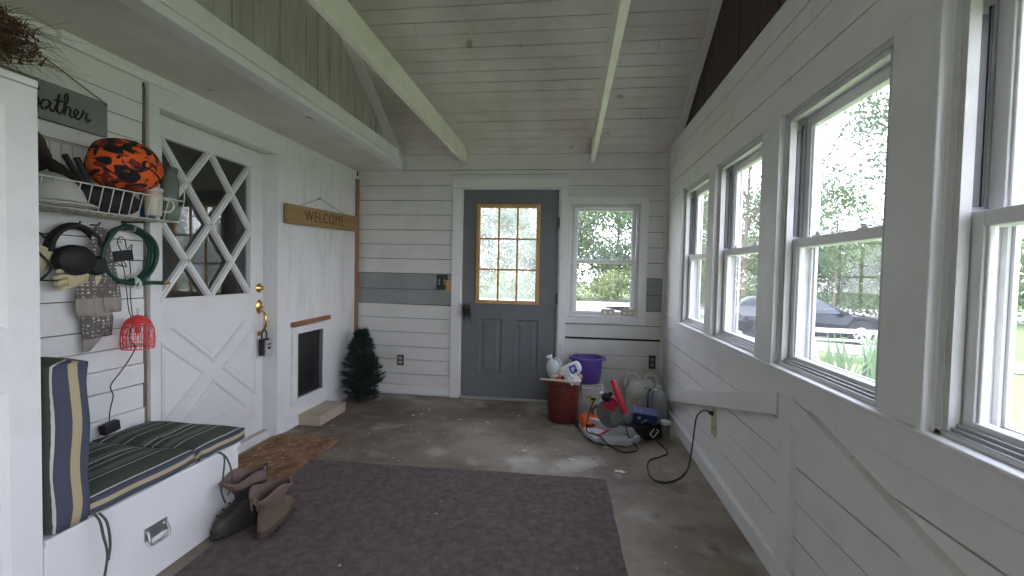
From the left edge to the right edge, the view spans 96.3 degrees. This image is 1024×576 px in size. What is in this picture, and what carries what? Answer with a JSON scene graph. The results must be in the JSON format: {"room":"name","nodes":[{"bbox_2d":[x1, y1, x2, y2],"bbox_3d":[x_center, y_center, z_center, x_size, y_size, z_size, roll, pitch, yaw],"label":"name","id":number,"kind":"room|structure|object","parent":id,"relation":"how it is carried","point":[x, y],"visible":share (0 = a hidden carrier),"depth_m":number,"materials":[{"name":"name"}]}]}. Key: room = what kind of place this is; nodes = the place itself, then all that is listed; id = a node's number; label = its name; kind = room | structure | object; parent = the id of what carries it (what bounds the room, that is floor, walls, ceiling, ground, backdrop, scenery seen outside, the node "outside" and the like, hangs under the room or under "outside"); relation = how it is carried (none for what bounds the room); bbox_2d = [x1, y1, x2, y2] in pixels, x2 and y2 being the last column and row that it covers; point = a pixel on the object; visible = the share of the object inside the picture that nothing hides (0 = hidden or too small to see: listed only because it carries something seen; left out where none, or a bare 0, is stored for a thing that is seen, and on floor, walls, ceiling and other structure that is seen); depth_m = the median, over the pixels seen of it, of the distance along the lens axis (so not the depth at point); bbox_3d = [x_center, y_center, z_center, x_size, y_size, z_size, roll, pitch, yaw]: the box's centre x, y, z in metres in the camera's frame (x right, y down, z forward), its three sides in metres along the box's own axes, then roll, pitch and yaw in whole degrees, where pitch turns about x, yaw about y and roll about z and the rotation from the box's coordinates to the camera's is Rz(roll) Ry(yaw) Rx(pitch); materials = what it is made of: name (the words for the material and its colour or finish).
{"room":"mudroom","nodes":[
{"label":"mudroom","id":0,"kind":"room"},
{"bbox_2d":[0,4,358,441],"bbox_3d":[-2.070,-0.049,1.310,0.214,2.600,6.884,1,2,7],"label":"wall","id":1,"kind":"structure","parent":0,"point":[319,263],"depth_m":2.28,"materials":[{"name":"white paint"}]},
{"bbox_2d":[39,244,52,275],"bbox_3d":[-1.919,-0.075,1.828,0.036,0.231,0.188,1,2,4],"label":"glove","id":2,"kind":"object","parent":1,"relation":"hanging from","point":[42,263],"visible":0.11,"depth_m":1.86,"materials":[{"name":"fabric"}]},
{"bbox_2d":[0,51,106,137],"bbox_3d":[-1.909,-0.821,1.857,0.038,0.274,0.520,1,2,7],"label":"hanging sign","id":3,"kind":"object","parent":1,"relation":"hanging from","point":[56,104],"visible":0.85,"depth_m":1.95,"materials":[{"name":"grey wood"}]},
{"bbox_2d":[39,221,107,279],"bbox_3d":[-1.882,-0.162,1.950,0.101,0.256,0.312,1,2,7],"label":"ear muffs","id":4,"kind":"object","parent":1,"relation":"hanging from","point":[74,260],"visible":0.85,"depth_m":1.93,"materials":[{"name":"black"}]},
{"bbox_2d":[50,245,95,275],"bbox_3d":[-1.867,-0.119,1.961,0.073,0.134,0.156,1,2,7],"label":"ear cup","id":5,"kind":"object","parent":4,"relation":"on","point":[75,260],"depth_m":1.93,"materials":[{"name":"black"}]},
{"bbox_2d":[88,256,107,275],"bbox_3d":[-1.874,-0.100,2.052,0.073,0.093,0.108,1,2,7],"label":"ear cup","id":6,"kind":"object","parent":4,"relation":"on","point":[97,265],"depth_m":2.04,"materials":[{"name":"black"}]},
{"bbox_2d":[53,269,100,290],"bbox_3d":[-1.881,-0.056,1.985,0.036,0.132,0.225,1,2,-2],"label":"glove","id":7,"kind":"object","parent":1,"relation":"hanging from","point":[68,281],"visible":0.6,"depth_m":1.94,"materials":[{"name":"fabric"}]},
{"bbox_2d":[74,222,121,351],"bbox_3d":[-1.885,-0.007,2.086,0.070,0.585,0.209,1,2,7],"label":"hanging towel","id":8,"kind":"object","parent":1,"relation":"hanging from","point":[95,304],"visible":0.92,"depth_m":2.08,"materials":[{"name":"grey fabric"}]},
{"bbox_2d":[38,137,184,224],"bbox_3d":[-1.772,-0.458,1.865,0.326,0.389,0.841,1,2,7],"label":"shelf","id":9,"kind":"object","parent":1,"relation":"attached to","point":[44,207],"depth_m":1.95,"materials":[{"name":"grey"}]},
{"bbox_2d":[38,132,83,188],"bbox_3d":[-1.841,-0.502,1.744,0.307,0.234,0.309,0,2,-36],"label":"hat","id":10,"kind":"object","parent":9,"relation":"in","point":[45,160],"visible":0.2,"depth_m":1.74,"materials":[{"name":"fabric"}]},
{"bbox_2d":[61,154,142,214],"bbox_3d":[-1.760,-0.427,1.964,0.179,0.211,0.360,1,2,7],"label":"pouch","id":11,"kind":"object","parent":9,"relation":"in","point":[81,173],"visible":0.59,"depth_m":1.92,"materials":[{"name":"fabric"}]},
{"bbox_2d":[139,191,155,218],"bbox_3d":[-1.780,-0.420,2.243,0.066,0.180,0.066,1,2,7],"label":"bottle","id":12,"kind":"object","parent":9,"relation":"in","point":[141,213],"visible":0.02,"depth_m":2.21,"materials":[{"name":"blue plastic"}]},
{"bbox_2d":[143,187,174,216],"bbox_3d":[-1.678,-0.406,2.169,0.082,0.133,0.114,2,2,21],"label":"mug","id":13,"kind":"object","parent":9,"relation":"on","point":[156,191],"visible":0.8,"depth_m":2.13,"materials":[{"name":"beige ceramic"}]},
{"bbox_2d":[160,166,178,221],"bbox_3d":[-1.663,-0.456,2.228,0.076,0.257,0.076,1,2,7],"label":"glass jar","id":14,"kind":"object","parent":9,"relation":"in","point":[170,182],"visible":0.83,"depth_m":2.20,"materials":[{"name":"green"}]},
{"bbox_2d":[109,236,133,267],"bbox_3d":[-1.860,-0.172,2.182,0.031,0.149,0.130,1,2,7],"label":"adapter","id":15,"kind":"object","parent":1,"relation":"attached to","point":[122,255],"visible":1,"depth_m":2.18,"materials":[{"name":"black"}]},
{"bbox_2d":[99,260,135,435],"bbox_3d":[-1.875,0.267,2.181,0.037,0.832,0.156,1,2,7],"label":"cord","id":16,"kind":"object","parent":15,"relation":"attached to","point":[107,428],"visible":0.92,"depth_m":2.17,"materials":[{"name":"black plastic"}]},
{"bbox_2d":[119,308,155,350],"bbox_3d":[-1.813,0.196,2.223,0.137,0.195,0.137,1,2,7],"label":"wire lantern","id":17,"kind":"object","parent":16,"relation":"hanging from","point":[138,320],"visible":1,"depth_m":2.20,"materials":[{"name":"red"}]},
{"bbox_2d":[100,224,169,289],"bbox_3d":[-1.850,-0.151,2.246,0.089,0.315,0.348,1,2,7],"label":"coiled hose","id":18,"kind":"object","parent":1,"relation":"hanging from","point":[152,259],"visible":0.94,"depth_m":2.26,"materials":[{"name":"teal rubber"}]},
{"bbox_2d":[56,29,356,174],"bbox_3d":[-1.731,-1.099,3.252,0.030,0.048,2.684,1,2,7],"label":"trim","id":19,"kind":"structure","parent":1,"relation":"attached to","point":[93,51],"depth_m":2.38,"materials":[{"name":"white paint"}]},
{"bbox_2d":[160,115,266,442],"bbox_3d":[-1.875,0.070,2.901,0.124,2.045,0.912,1,2,7],"label":"door","id":20,"kind":"structure","parent":1,"relation":"in","point":[212,365],"depth_m":2.91,"materials":[{"name":"white paint"}]},
{"bbox_2d":[259,329,271,355],"bbox_3d":[-1.778,0.392,3.310,0.045,0.194,0.090,1,2,7],"label":"padlock","id":21,"kind":"object","parent":20,"relation":"hanging from","point":[265,345],"visible":1,"depth_m":3.29,"materials":[{"name":"black"}]},
{"bbox_2d":[145,83,284,453],"bbox_3d":[-1.874,0.019,2.909,0.229,2.166,1.060,1,2,7],"label":"trim","id":22,"kind":"structure","parent":1,"relation":"attached to","point":[159,101],"depth_m":3.30,"materials":[{"name":"white paint"}]},
{"bbox_2d":[290,322,325,406],"bbox_3d":[-1.663,0.604,3.757,0.042,0.610,0.470,1,2,7],"label":"pet door","id":23,"kind":"structure","parent":1,"relation":"in","point":[306,383],"depth_m":3.75,"materials":[{"name":"white paint"}]},
{"bbox_2d":[291,315,330,326],"bbox_3d":[-1.645,0.270,3.777,0.032,0.036,0.545,1,3,7],"label":"wood ledge","id":24,"kind":"object","parent":1,"relation":"attached to","point":[327,317],"visible":1,"depth_m":3.72,"materials":[{"name":"wood"}]},
{"bbox_2d":[284,385,353,431],"bbox_3d":[-1.677,1.005,4.013,0.076,0.130,1.120,1,2,7],"label":"baseboard","id":25,"kind":"structure","parent":1,"relation":"attached to","point":[291,419],"depth_m":3.78,"materials":[{"name":"white paint"}]},
{"bbox_2d":[285,198,356,231],"bbox_3d":[-1.595,-0.623,3.915,0.045,0.262,1.119,1,2,7],"label":"welcome sign","id":26,"kind":"object","parent":1,"relation":"attached to","point":[294,214],"visible":1,"depth_m":3.78,"materials":[{"name":"brown wood"}]},
{"bbox_2d":[354,179,359,390],"bbox_3d":[-1.567,-0.011,4.567,0.058,2.130,0.057,1,2,7],"label":"trim","id":27,"kind":"structure","parent":1,"relation":"attached to","point":[357,181],"depth_m":4.54,"materials":[{"name":"brown wood"}]},
{"bbox_2d":[0,0,402,170],"bbox_3d":[-1.776,-1.065,1.192,0.554,0.019,6.784,1,2,7],"label":"ceiling","id":28,"kind":"structure","parent":0,"point":[112,26],"depth_m":2.24,"materials":[{"name":"paint"}]},
{"bbox_2d":[162,140,244,297],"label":"window","id":29,"kind":"structure","parent":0,"point":[208,260],"depth_m":4.96,"materials":[{"name":"grey"}]},
{"bbox_2d":[194,0,386,140],"bbox_3d":[-1.591,-2.116,1.136,0.053,2.103,6.784,1,2,7],"label":"wall","id":30,"kind":"structure","parent":0,"point":[293,33],"depth_m":2.98,"materials":[{"name":"paint"}]},
{"bbox_2d":[117,0,402,170],"bbox_3d":[-1.521,-1.108,1.155,0.200,0.140,6.778,1,2,7],"label":"trim","id":31,"kind":"structure","parent":30,"relation":"attached to","point":[187,20],"depth_m":2.30,"materials":[{"name":"white paint"}]},
{"bbox_2d":[156,393,770,575],"bbox_3d":[-0.588,1.250,1.122,3.546,0.120,7.004,1,2,7],"label":"floor","id":32,"kind":"structure","parent":0,"point":[681,527],"depth_m":3.04,"materials":[{"name":"concrete"}]},
{"bbox_2d":[0,68,42,575],"bbox_3d":[-1.744,0.273,1.070,0.592,1.785,0.751,1,2,7],"label":"storage cabinet","id":33,"kind":"object","parent":32,"relation":"on","point":[21,518],"visible":1,"depth_m":1.35,"materials":[{"name":"white paint"}]},
{"bbox_2d":[0,2,87,82],"bbox_3d":[-1.676,-0.814,1.397,0.384,0.369,0.674,2,2,11],"label":"bunch","id":34,"kind":"object","parent":33,"relation":"on","point":[11,43],"visible":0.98,"depth_m":1.49,"materials":[{"name":"brown plant"}]},
{"bbox_2d":[43,442,240,575],"bbox_3d":[-1.669,0.955,1.895,0.571,0.370,0.855,1,2,7],"label":"storage bench","id":35,"kind":"object","parent":32,"relation":"on","point":[155,526],"visible":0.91,"depth_m":1.80,"materials":[{"name":"white paint"}]},
{"bbox_2d":[41,357,89,534],"bbox_3d":[-1.694,0.504,1.522,0.568,0.550,0.150,1,2,7],"label":"cushion","id":36,"kind":"object","parent":35,"relation":"on","point":[65,415],"visible":0.61,"depth_m":1.46,"materials":[{"name":"fabric"}]},
{"bbox_2d":[87,442,194,575],"bbox_3d":[-1.658,0.844,1.800,0.583,0.336,0.470,1,2,7],"label":"seat cushion","id":37,"kind":"object","parent":35,"relation":"on","point":[116,472],"visible":0.63,"depth_m":1.77,"materials":[{"name":"fabric"}]},
{"bbox_2d":[93,421,244,503],"bbox_3d":[-1.608,0.830,2.189,0.585,0.322,0.300,1,2,7],"label":"seat cushion","id":38,"kind":"object","parent":35,"relation":"on","point":[207,440],"visible":0.8,"depth_m":2.12,"materials":[{"name":"fabric"}]},
{"bbox_2d":[238,433,339,481],"bbox_3d":[-1.545,1.104,2.869,0.487,0.012,1.010,1,2,7],"label":"door mat","id":39,"kind":"object","parent":32,"relation":"on","point":[285,454],"visible":0.59,"depth_m":3.04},
{"bbox_2d":[298,400,345,425],"bbox_3d":[-1.585,1.038,3.821,0.220,0.082,0.420,1,2,7],"label":"step block","id":40,"kind":"object","parent":32,"relation":"on","point":[318,415],"visible":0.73,"depth_m":3.72,"materials":[{"name":"beige paint"}]},
{"bbox_2d":[338,326,387,402],"bbox_3d":[-1.391,0.715,4.321,0.406,0.729,0.487,1,2,3],"label":"fir tree","id":41,"kind":"object","parent":32,"relation":"on","point":[364,362],"visible":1,"depth_m":4.27,"materials":[{"name":"plastic"}]},
{"bbox_2d":[174,460,628,575],"bbox_3d":[-0.471,1.165,1.768,1.917,0.010,2.234,1,2,7],"label":"area rug","id":42,"kind":"object","parent":32,"relation":"on","point":[486,523],"visible":0.96,"depth_m":2.19,"materials":[{"name":"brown carpet"}]},
{"bbox_2d":[210,462,267,540],"bbox_3d":[-1.296,1.001,2.186,0.149,0.252,0.300,2,2,24],"label":"boot","id":43,"kind":"object","parent":42,"relation":"on","point":[237,516],"visible":0.82,"depth_m":2.15,"materials":[{"name":"black rubber"}]},
{"bbox_2d":[249,476,295,539],"bbox_3d":[-1.123,1.013,2.181,0.158,0.235,0.356,1,2,-3],"label":"boot","id":44,"kind":"object","parent":42,"relation":"on","point":[271,499],"visible":1,"depth_m":2.12,"materials":[{"name":"brown rubber"}]},
{"bbox_2d":[545,376,580,423],"bbox_3d":[0.431,0.944,3.898,0.309,0.351,0.304,1,2,7],"label":"bucket","id":45,"kind":"object","parent":32,"relation":"on","point":[562,398],"visible":0.9,"depth_m":3.78,"materials":[{"name":"red plastic"}]},
{"bbox_2d":[546,354,561,378],"bbox_3d":[0.366,0.684,3.946,0.158,0.220,0.127,2,2,28],"label":"jug","id":46,"kind":"object","parent":45,"relation":"in","point":[553,367],"visible":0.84,"depth_m":3.91,"materials":[{"name":"white plastic"}]},
{"bbox_2d":[559,361,581,377],"bbox_3d":[0.487,0.682,3.829,0.187,0.151,0.070,2,2,16],"label":"detergent bottle","id":47,"kind":"object","parent":45,"relation":"in","point":[574,368],"visible":0.93,"depth_m":3.80,"materials":[{"name":"white plastic"}]},
{"bbox_2d":[564,374,580,385],"bbox_3d":[0.497,0.756,3.786,0.149,0.103,0.108,1,2,7],"label":"bag","id":48,"kind":"object","parent":45,"relation":"in","point":[573,378],"visible":0.94,"depth_m":3.75,"materials":[{"name":"white"}]},
{"bbox_2d":[579,404,598,431],"bbox_3d":[0.654,1.037,3.686,0.213,0.189,0.258,1,2,-1],"label":"power tool","id":49,"kind":"object","parent":32,"relation":"on","point":[583,416],"visible":0.53,"depth_m":3.65,"materials":[{"name":"plastic"}]},
{"bbox_2d":[579,380,603,412],"bbox_3d":[0.716,0.984,4.148,0.212,0.266,0.223,1,2,7],"label":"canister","id":50,"kind":"object","parent":32,"relation":"on","point":[587,393],"visible":0.76,"depth_m":4.07,"materials":[{"name":"white plastic"}]},
{"bbox_2d":[569,354,605,384],"bbox_3d":[0.678,0.732,4.162,0.328,0.234,0.317,1,2,7],"label":"bucket","id":51,"kind":"object","parent":50,"relation":"on","point":[591,364],"visible":0.87,"depth_m":4.04,"materials":[{"name":"purple plastic"}]},
{"bbox_2d":[583,379,639,452],"bbox_3d":[0.737,0.910,3.410,0.468,0.465,0.362,3,2,40],"label":"saw","id":52,"kind":"object","parent":32,"relation":"on","point":[612,412],"visible":1,"depth_m":3.39,"materials":[{"name":"metal"}]},
{"bbox_2d":[623,372,658,414],"bbox_3d":[1.149,0.939,4.118,0.309,0.378,0.166,1,2,7],"label":"jug","id":53,"kind":"object","parent":32,"relation":"on","point":[636,389],"visible":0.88,"depth_m":4.05,"materials":[{"name":"white plastic"}]},
{"bbox_2d":[627,422,661,440],"bbox_3d":[1.016,1.082,3.528,0.283,0.122,0.245,1,2,-5],"label":"tool bag","id":54,"kind":"object","parent":32,"relation":"on","point":[644,430],"visible":0.78,"depth_m":3.44,"materials":[{"name":"black fabric"}]},
{"bbox_2d":[632,405,657,425],"bbox_3d":[1.027,0.988,3.540,0.192,0.128,0.127,2,2,13],"label":"carton","id":55,"kind":"object","parent":54,"relation":"on","point":[640,415],"visible":0.98,"depth_m":3.50,"materials":[{"name":"blue"}]},
{"bbox_2d":[649,385,667,423],"bbox_3d":[1.236,0.981,3.893,0.157,0.313,0.148,1,2,7],"label":"water jug","id":56,"kind":"object","parent":32,"relation":"on","point":[658,398],"visible":0.88,"depth_m":3.83,"materials":[{"name":"grey plastic"}]},
{"bbox_2d":[660,419,670,438],"bbox_3d":[1.173,1.083,3.515,0.076,0.131,0.075,1,2,7],"label":"jar","id":57,"kind":"object","parent":32,"relation":"on","point":[664,424],"visible":1,"depth_m":3.49,"materials":[{"name":"grey"}]},
{"bbox_2d":[647,410,713,482],"bbox_3d":[1.064,0.943,3.050,0.368,0.447,0.667,1,2,7],"label":"extension cord","id":58,"kind":"object","parent":32,"relation":"on","point":[711,413],"visible":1,"depth_m":2.97,"materials":[{"name":"black plastic"}]},
{"bbox_2d":[357,152,669,396],"bbox_3d":[-0.084,-0.062,4.482,3.446,2.900,0.136,1,2,7],"label":"wall","id":59,"kind":"structure","parent":0,"point":[405,216],"depth_m":4.50,"materials":[{"name":"white paint"}]},
{"bbox_2d":[436,275,447,288],"bbox_3d":[-0.686,-0.059,4.497,0.110,0.143,0.012,1,2,7],"label":"switch plate","id":60,"kind":"object","parent":59,"relation":"attached to","point":[441,279],"visible":1,"depth_m":4.50,"materials":[{"name":"grey"}]},
{"bbox_2d":[358,383,624,404],"bbox_3d":[-0.098,1.040,4.460,2.952,0.100,0.014,1,2,7],"label":"baseboard","id":61,"kind":"structure","parent":59,"relation":"attached to","point":[383,387],"depth_m":4.56,"materials":[{"name":"white paint"}]},
{"bbox_2d":[449,178,568,397],"bbox_3d":[-0.041,0.021,4.420,1.122,2.140,0.032,1,2,7],"label":"trim","id":62,"kind":"structure","parent":59,"relation":"attached to","point":[458,184],"depth_m":4.41,"materials":[{"name":"white paint"}]},
{"bbox_2d":[459,188,560,402],"bbox_3d":[-0.029,0.066,4.435,0.955,2.050,0.184,1,2,7],"label":"door","id":63,"kind":"structure","parent":59,"relation":"in","point":[504,349],"depth_m":4.44,"materials":[{"name":"grey paint"}]},
{"bbox_2d":[459,301,472,323],"bbox_3d":[-0.446,0.251,4.393,0.208,0.311,0.075,1,2,7],"label":"door handle","id":64,"kind":"object","parent":63,"relation":"hanging from","point":[465,311],"visible":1,"depth_m":4.40,"materials":[{"name":"black metal"}]},
{"bbox_2d":[565,197,648,324],"bbox_3d":[0.876,-0.259,4.370,0.776,1.187,0.186,1,2,7],"label":"window","id":65,"kind":"structure","parent":59,"relation":"in","point":[639,206],"depth_m":4.31,"materials":[{"name":"paint"}]},
{"bbox_2d":[601,309,614,314],"bbox_3d":[0.903,0.233,4.328,0.124,0.068,0.022,1,2,7],"label":"outlet cover","id":66,"kind":"object","parent":65,"relation":"attached to","point":[603,311],"visible":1,"depth_m":4.32,"materials":[{"name":"beige"}]},
{"bbox_2d":[649,355,655,368],"bbox_3d":[1.305,0.691,4.270,0.062,0.125,0.010,1,2,7],"label":"power outlet","id":67,"kind":"object","parent":59,"relation":"attached to","point":[652,359],"visible":1,"depth_m":4.27,"materials":[{"name":"grey"}]},
{"bbox_2d":[347,0,713,154],"bbox_3d":[-0.541,-2.155,0.963,3.506,2.168,7.104,1,2,7],"label":"ceiling","id":68,"kind":"structure","parent":0,"point":[506,76],"depth_m":3.56,"materials":[{"name":"paint"}]},
{"bbox_2d":[307,0,466,162],"bbox_3d":[-0.874,-1.177,1.083,0.038,0.150,6.756,1,2,7],"label":"beam","id":69,"kind":"structure","parent":68,"relation":"attached to","point":[339,14],"depth_m":2.44,"materials":[{"name":"beige paint"}]},
{"bbox_2d":[591,0,630,161],"bbox_3d":[0.334,-1.146,0.932,0.040,0.150,6.756,1,2,7],"label":"ceiling beam","id":70,"kind":"structure","parent":68,"relation":"attached to","point":[621,7],"depth_m":2.33,"materials":[{"name":"beige paint"}]},
{"bbox_2d":[685,0,785,127],"bbox_3d":[1.129,-2.112,0.794,0.053,1.972,6.784,1,2,7],"label":"wall","id":71,"kind":"structure","parent":0,"point":[739,23],"depth_m":2.84,"materials":[{"name":"brown"}]},
{"bbox_2d":[662,0,1023,575],"bbox_3d":[1.063,0.173,0.932,0.127,2.715,6.904,1,2,7],"label":"wall","id":72,"kind":"structure","parent":0,"point":[807,45],"depth_m":1.74,"materials":[{"name":"white paint"}]},
{"bbox_2d":[340,0,722,157],"bbox_3d":[-0.018,-2.187,2.648,2.691,1.990,3.380,1,2,7],"label":"trim","id":73,"kind":"structure","parent":72,"relation":"attached to","point":[356,60],"depth_m":3.67,"materials":[{"name":"white paint"}]},
{"bbox_2d":[681,173,708,331],"bbox_3d":[1.385,-0.229,3.267,0.160,1.062,0.660,1,2,7],"label":"window","id":74,"kind":"structure","parent":72,"relation":"in","point":[693,256],"depth_m":3.56,"materials":[{"name":"paint"}]},
{"bbox_2d":[711,407,715,436],"bbox_3d":[1.202,0.799,2.742,0.010,0.165,0.075,1,2,7],"label":"power outlet","id":75,"kind":"object","parent":72,"relation":"attached to","point":[713,418],"visible":0.93,"depth_m":2.72,"materials":[{"name":"beige"}]},
{"bbox_2d":[667,406,794,575],"bbox_3d":[1.081,1.148,1.872,0.030,0.105,4.814,1,2,7],"label":"baseboard","id":76,"kind":"structure","parent":72,"relation":"attached to","point":[758,541],"depth_m":2.35,"materials":[{"name":"white paint"}]},
{"bbox_2d":[713,133,762,353],"bbox_3d":[1.282,-0.204,2.454,0.160,1.062,0.660,1,2,7],"label":"window","id":77,"kind":"structure","parent":72,"relation":"in","point":[729,252],"depth_m":2.74,"materials":[{"name":"paint"}]},
{"bbox_2d":[676,0,952,430],"bbox_3d":[1.133,-0.202,1.989,0.024,1.053,3.480,1,2,7],"label":"trim","id":78,"kind":"structure","parent":72,"relation":"attached to","point":[922,44],"depth_m":1.20,"materials":[{"name":"white paint"}]},
{"bbox_2d":[665,390,965,575],"bbox_3d":[1.084,0.759,1.828,0.031,0.686,4.750,1,2,7],"label":"trim","id":79,"kind":"structure","parent":72,"relation":"attached to","point":[915,547],"depth_m":1.56,"materials":[{"name":"white paint"}]},
{"bbox_2d":[776,37,893,406],"bbox_3d":[1.175,-0.178,1.599,0.160,1.062,0.660,1,2,7],"label":"window","id":80,"kind":"structure","parent":72,"relation":"in","point":[801,239],"depth_m":1.86,"materials":[{"name":"paint"}]},
{"bbox_2d":[673,320,1023,534],"bbox_3d":[1.079,0.388,1.615,0.064,0.111,4.350,1,2,7],"label":"trim","id":81,"kind":"structure","parent":72,"relation":"attached to","point":[995,487],"depth_m":1.18,"materials":[{"name":"white paint"}]},
{"bbox_2d":[934,0,1023,470],"bbox_3d":[1.068,-0.153,0.753,0.160,1.062,0.660,1,2,7],"label":"window","id":82,"kind":"structure","parent":72,"relation":"in","point":[984,218],"depth_m":1.05,"materials":[{"name":"paint"}]},
{"label":"outside","id":83,"kind":"structure","parent":0,"visible":0},
{"bbox_2d":[480,284,1023,431],"bbox_3d":[16.106,1.240,28.261,115.000,0.580,110.000,1,2,7],"label":"ground","id":84,"kind":"structure","parent":83,"point":[1017,410],"depth_m":12.82,"materials":[{"name":"green plant"}]},
{"bbox_2d":[480,208,534,293],"bbox_3d":[-4.081,-6.473,44.773,14.504,14.250,14.643,-1,3,-44],"label":"broadleaf tree","id":85,"kind":"object","parent":84,"relation":"on","point":[484,231],"visible":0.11,"depth_m":43.95,"materials":[{"name":"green plant"}]},
{"bbox_2d":[480,260,534,298],"bbox_3d":[-0.084,-0.839,38.906,5.402,3.548,5.638,0,2,-26],"label":"bush","id":86,"kind":"object","parent":84,"relation":"on","point":[505,285],"visible":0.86,"depth_m":37.90,"materials":[{"name":"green plant"}]},
{"bbox_2d":[483,208,605,294],"bbox_3d":[3.303,-6.072,42.614,12.345,13.904,11.460,0,2,-23],"label":"broadleaf tree","id":87,"kind":"object","parent":84,"relation":"on","point":[523,245],"visible":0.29,"depth_m":40.70,"materials":[{"name":"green plant"}]},
{"bbox_2d":[527,265,592,299],"bbox_3d":[3.936,-0.828,37.853,5.357,3.730,5.677,1,2,7],"label":"bush","id":88,"kind":"object","parent":84,"relation":"on","point":[580,278],"visible":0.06,"depth_m":37.19,"materials":[{"name":"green plant"}]},
{"bbox_2d":[577,212,631,298],"bbox_3d":[8.957,-5.745,41.293,12.401,13.478,12.018,2,2,27],"label":"broadleaf tree","id":89,"kind":"object","parent":84,"relation":"on","point":[621,219],"visible":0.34,"depth_m":39.52,"materials":[{"name":"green plant"}]},
{"bbox_2d":[578,266,630,301],"bbox_3d":[8.277,-0.627,37.841,6.678,3.510,5.048,1,2,7],"label":"bush","id":90,"kind":"object","parent":84,"relation":"on","point":[611,281],"visible":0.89,"depth_m":36.89,"materials":[{"name":"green plant"}]},
{"bbox_2d":[630,193,754,295],"bbox_3d":[16.961,-4.647,42.219,11.231,11.658,12.922,1,2,-3],"label":"broadleaf tree","id":91,"kind":"object","parent":84,"relation":"on","point":[705,218],"visible":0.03,"depth_m":39.56,"materials":[{"name":"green plant"}]},
{"bbox_2d":[700,232,758,308],"bbox_3d":[14.437,-1.264,29.475,7.642,5.609,7.896,1,2,7],"label":"tree","id":92,"kind":"object","parent":84,"relation":"on","point":[752,265],"visible":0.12,"depth_m":28.44,"materials":[{"name":"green plant"}]},
{"bbox_2d":[703,123,841,295],"bbox_3d":[12.346,-3.855,23.279,8.691,11.037,7.976,1,2,7],"label":"tree","id":93,"kind":"object","parent":84,"relation":"on","point":[746,200],"visible":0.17,"depth_m":22.99,"materials":[{"name":"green plant"}]},
{"bbox_2d":[741,171,850,294],"bbox_3d":[23.524,-4.612,40.742,13.265,12.001,11.652,2,2,16],"label":"broadleaf tree","id":94,"kind":"object","parent":84,"relation":"on","point":[757,200],"visible":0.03,"depth_m":40.55,"materials":[{"name":"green plant"}]},
{"bbox_2d":[738,295,877,344],"bbox_3d":[10.234,1.058,16.187,4.680,1.550,2.160,2,2,11],"label":"parked car","id":95,"kind":"object","parent":84,"relation":"on","point":[828,315],"visible":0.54,"depth_m":15.23,"materials":[{"name":"black paint"}]},
{"bbox_2d":[751,222,879,311],"bbox_3d":[17.643,-1.243,26.743,6.785,5.910,6.854,1,2,-14],"label":"tree","id":96,"kind":"object","parent":84,"relation":"on","point":[820,297],"visible":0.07,"depth_m":25.73,"materials":[{"name":"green plant"}]},
{"bbox_2d":[822,332,860,370],"bbox_3d":[3.986,0.994,5.614,0.815,0.979,0.492,1,2,-15],"label":"clump","id":97,"kind":"object","parent":84,"relation":"on","point":[828,352],"visible":0.28,"depth_m":5.68,"materials":[{"name":"plant"}]},
{"bbox_2d":[814,328,877,360],"bbox_3d":[8.382,1.456,11.694,1.900,0.770,1.500,2,2,15],"label":"picnic table","id":98,"kind":"object","parent":84,"relation":"on","point":[870,333],"visible":0.37,"depth_m":11.49,"materials":[{"name":"white"}]},
{"bbox_2d":[825,331,872,374],"bbox_3d":[4.560,1.022,6.107,0.674,0.966,0.422,1,2,7],"label":"clump","id":99,"kind":"object","parent":84,"relation":"on","point":[840,358],"visible":0.44,"depth_m":6.12,"materials":[{"name":"plant"}]},
{"bbox_2d":[817,205,882,318],"bbox_3d":[19.984,-1.354,24.719,7.710,6.297,7.152,1,2,-14],"label":"tree","id":100,"kind":"object","parent":84,"relation":"on","point":[856,295],"visible":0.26,"depth_m":24.25,"materials":[{"name":"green plant"}]},
{"bbox_2d":[818,175,883,305],"bbox_3d":[15.665,-1.712,21.778,4.663,6.996,5.034,1,2,7],"label":"slender tree","id":101,"kind":"object","parent":84,"relation":"on","point":[845,267],"visible":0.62,"depth_m":21.18,"materials":[{"name":"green plant"}]},
{"bbox_2d":[851,338,876,379],"bbox_3d":[4.216,1.041,5.234,0.731,0.954,0.573,1,2,7],"label":"clump","id":102,"kind":"object","parent":84,"relation":"on","point":[873,370],"visible":0.18,"depth_m":5.15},
{"bbox_2d":[856,334,876,378],"bbox_3d":[5.031,1.045,6.439,0.426,0.975,0.320,0,2,-34],"label":"clump","id":103,"kind":"object","parent":84,"relation":"on","point":[868,371],"visible":0.36,"depth_m":6.41,"materials":[{"name":"plant"}]},
{"bbox_2d":[822,84,1023,211],"bbox_3d":[16.131,-4.239,15.083,10.534,12.506,11.049,2,2,14],"label":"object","id":104,"kind":"object","parent":84,"relation":"on","point":[874,112],"visible":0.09,"depth_m":16.98,"materials":[{"name":"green plant"}]},
{"bbox_2d":[1017,225,1023,322],"bbox_3d":[25.236,-1.563,24.595,8.885,7.009,7.853,1,2,0],"label":"tree","id":105,"kind":"object","parent":84,"relation":"on","point":[1021,276],"visible":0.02,"depth_m":22.72,"materials":[{"name":"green plant"}]},
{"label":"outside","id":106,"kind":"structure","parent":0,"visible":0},
{"bbox_2d":[602,306,1023,373],"bbox_3d":[13.796,1.843,15.544,10.112,0.059,32.968,0,2,-39],"label":"path","id":107,"kind":"structure","parent":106,"point":[1018,366],"depth_m":13.63,"materials":[{"name":"concrete"}]},
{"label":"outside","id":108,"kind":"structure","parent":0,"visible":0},
{"bbox_2d":[480,298,1023,323],"bbox_3d":[4.093,1.126,31.763,80.293,0.001,12.028,1,2,7],"label":"road","id":109,"kind":"structure","parent":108,"point":[580,305],"depth_m":30.70,"materials":[{"name":"asphalt"}]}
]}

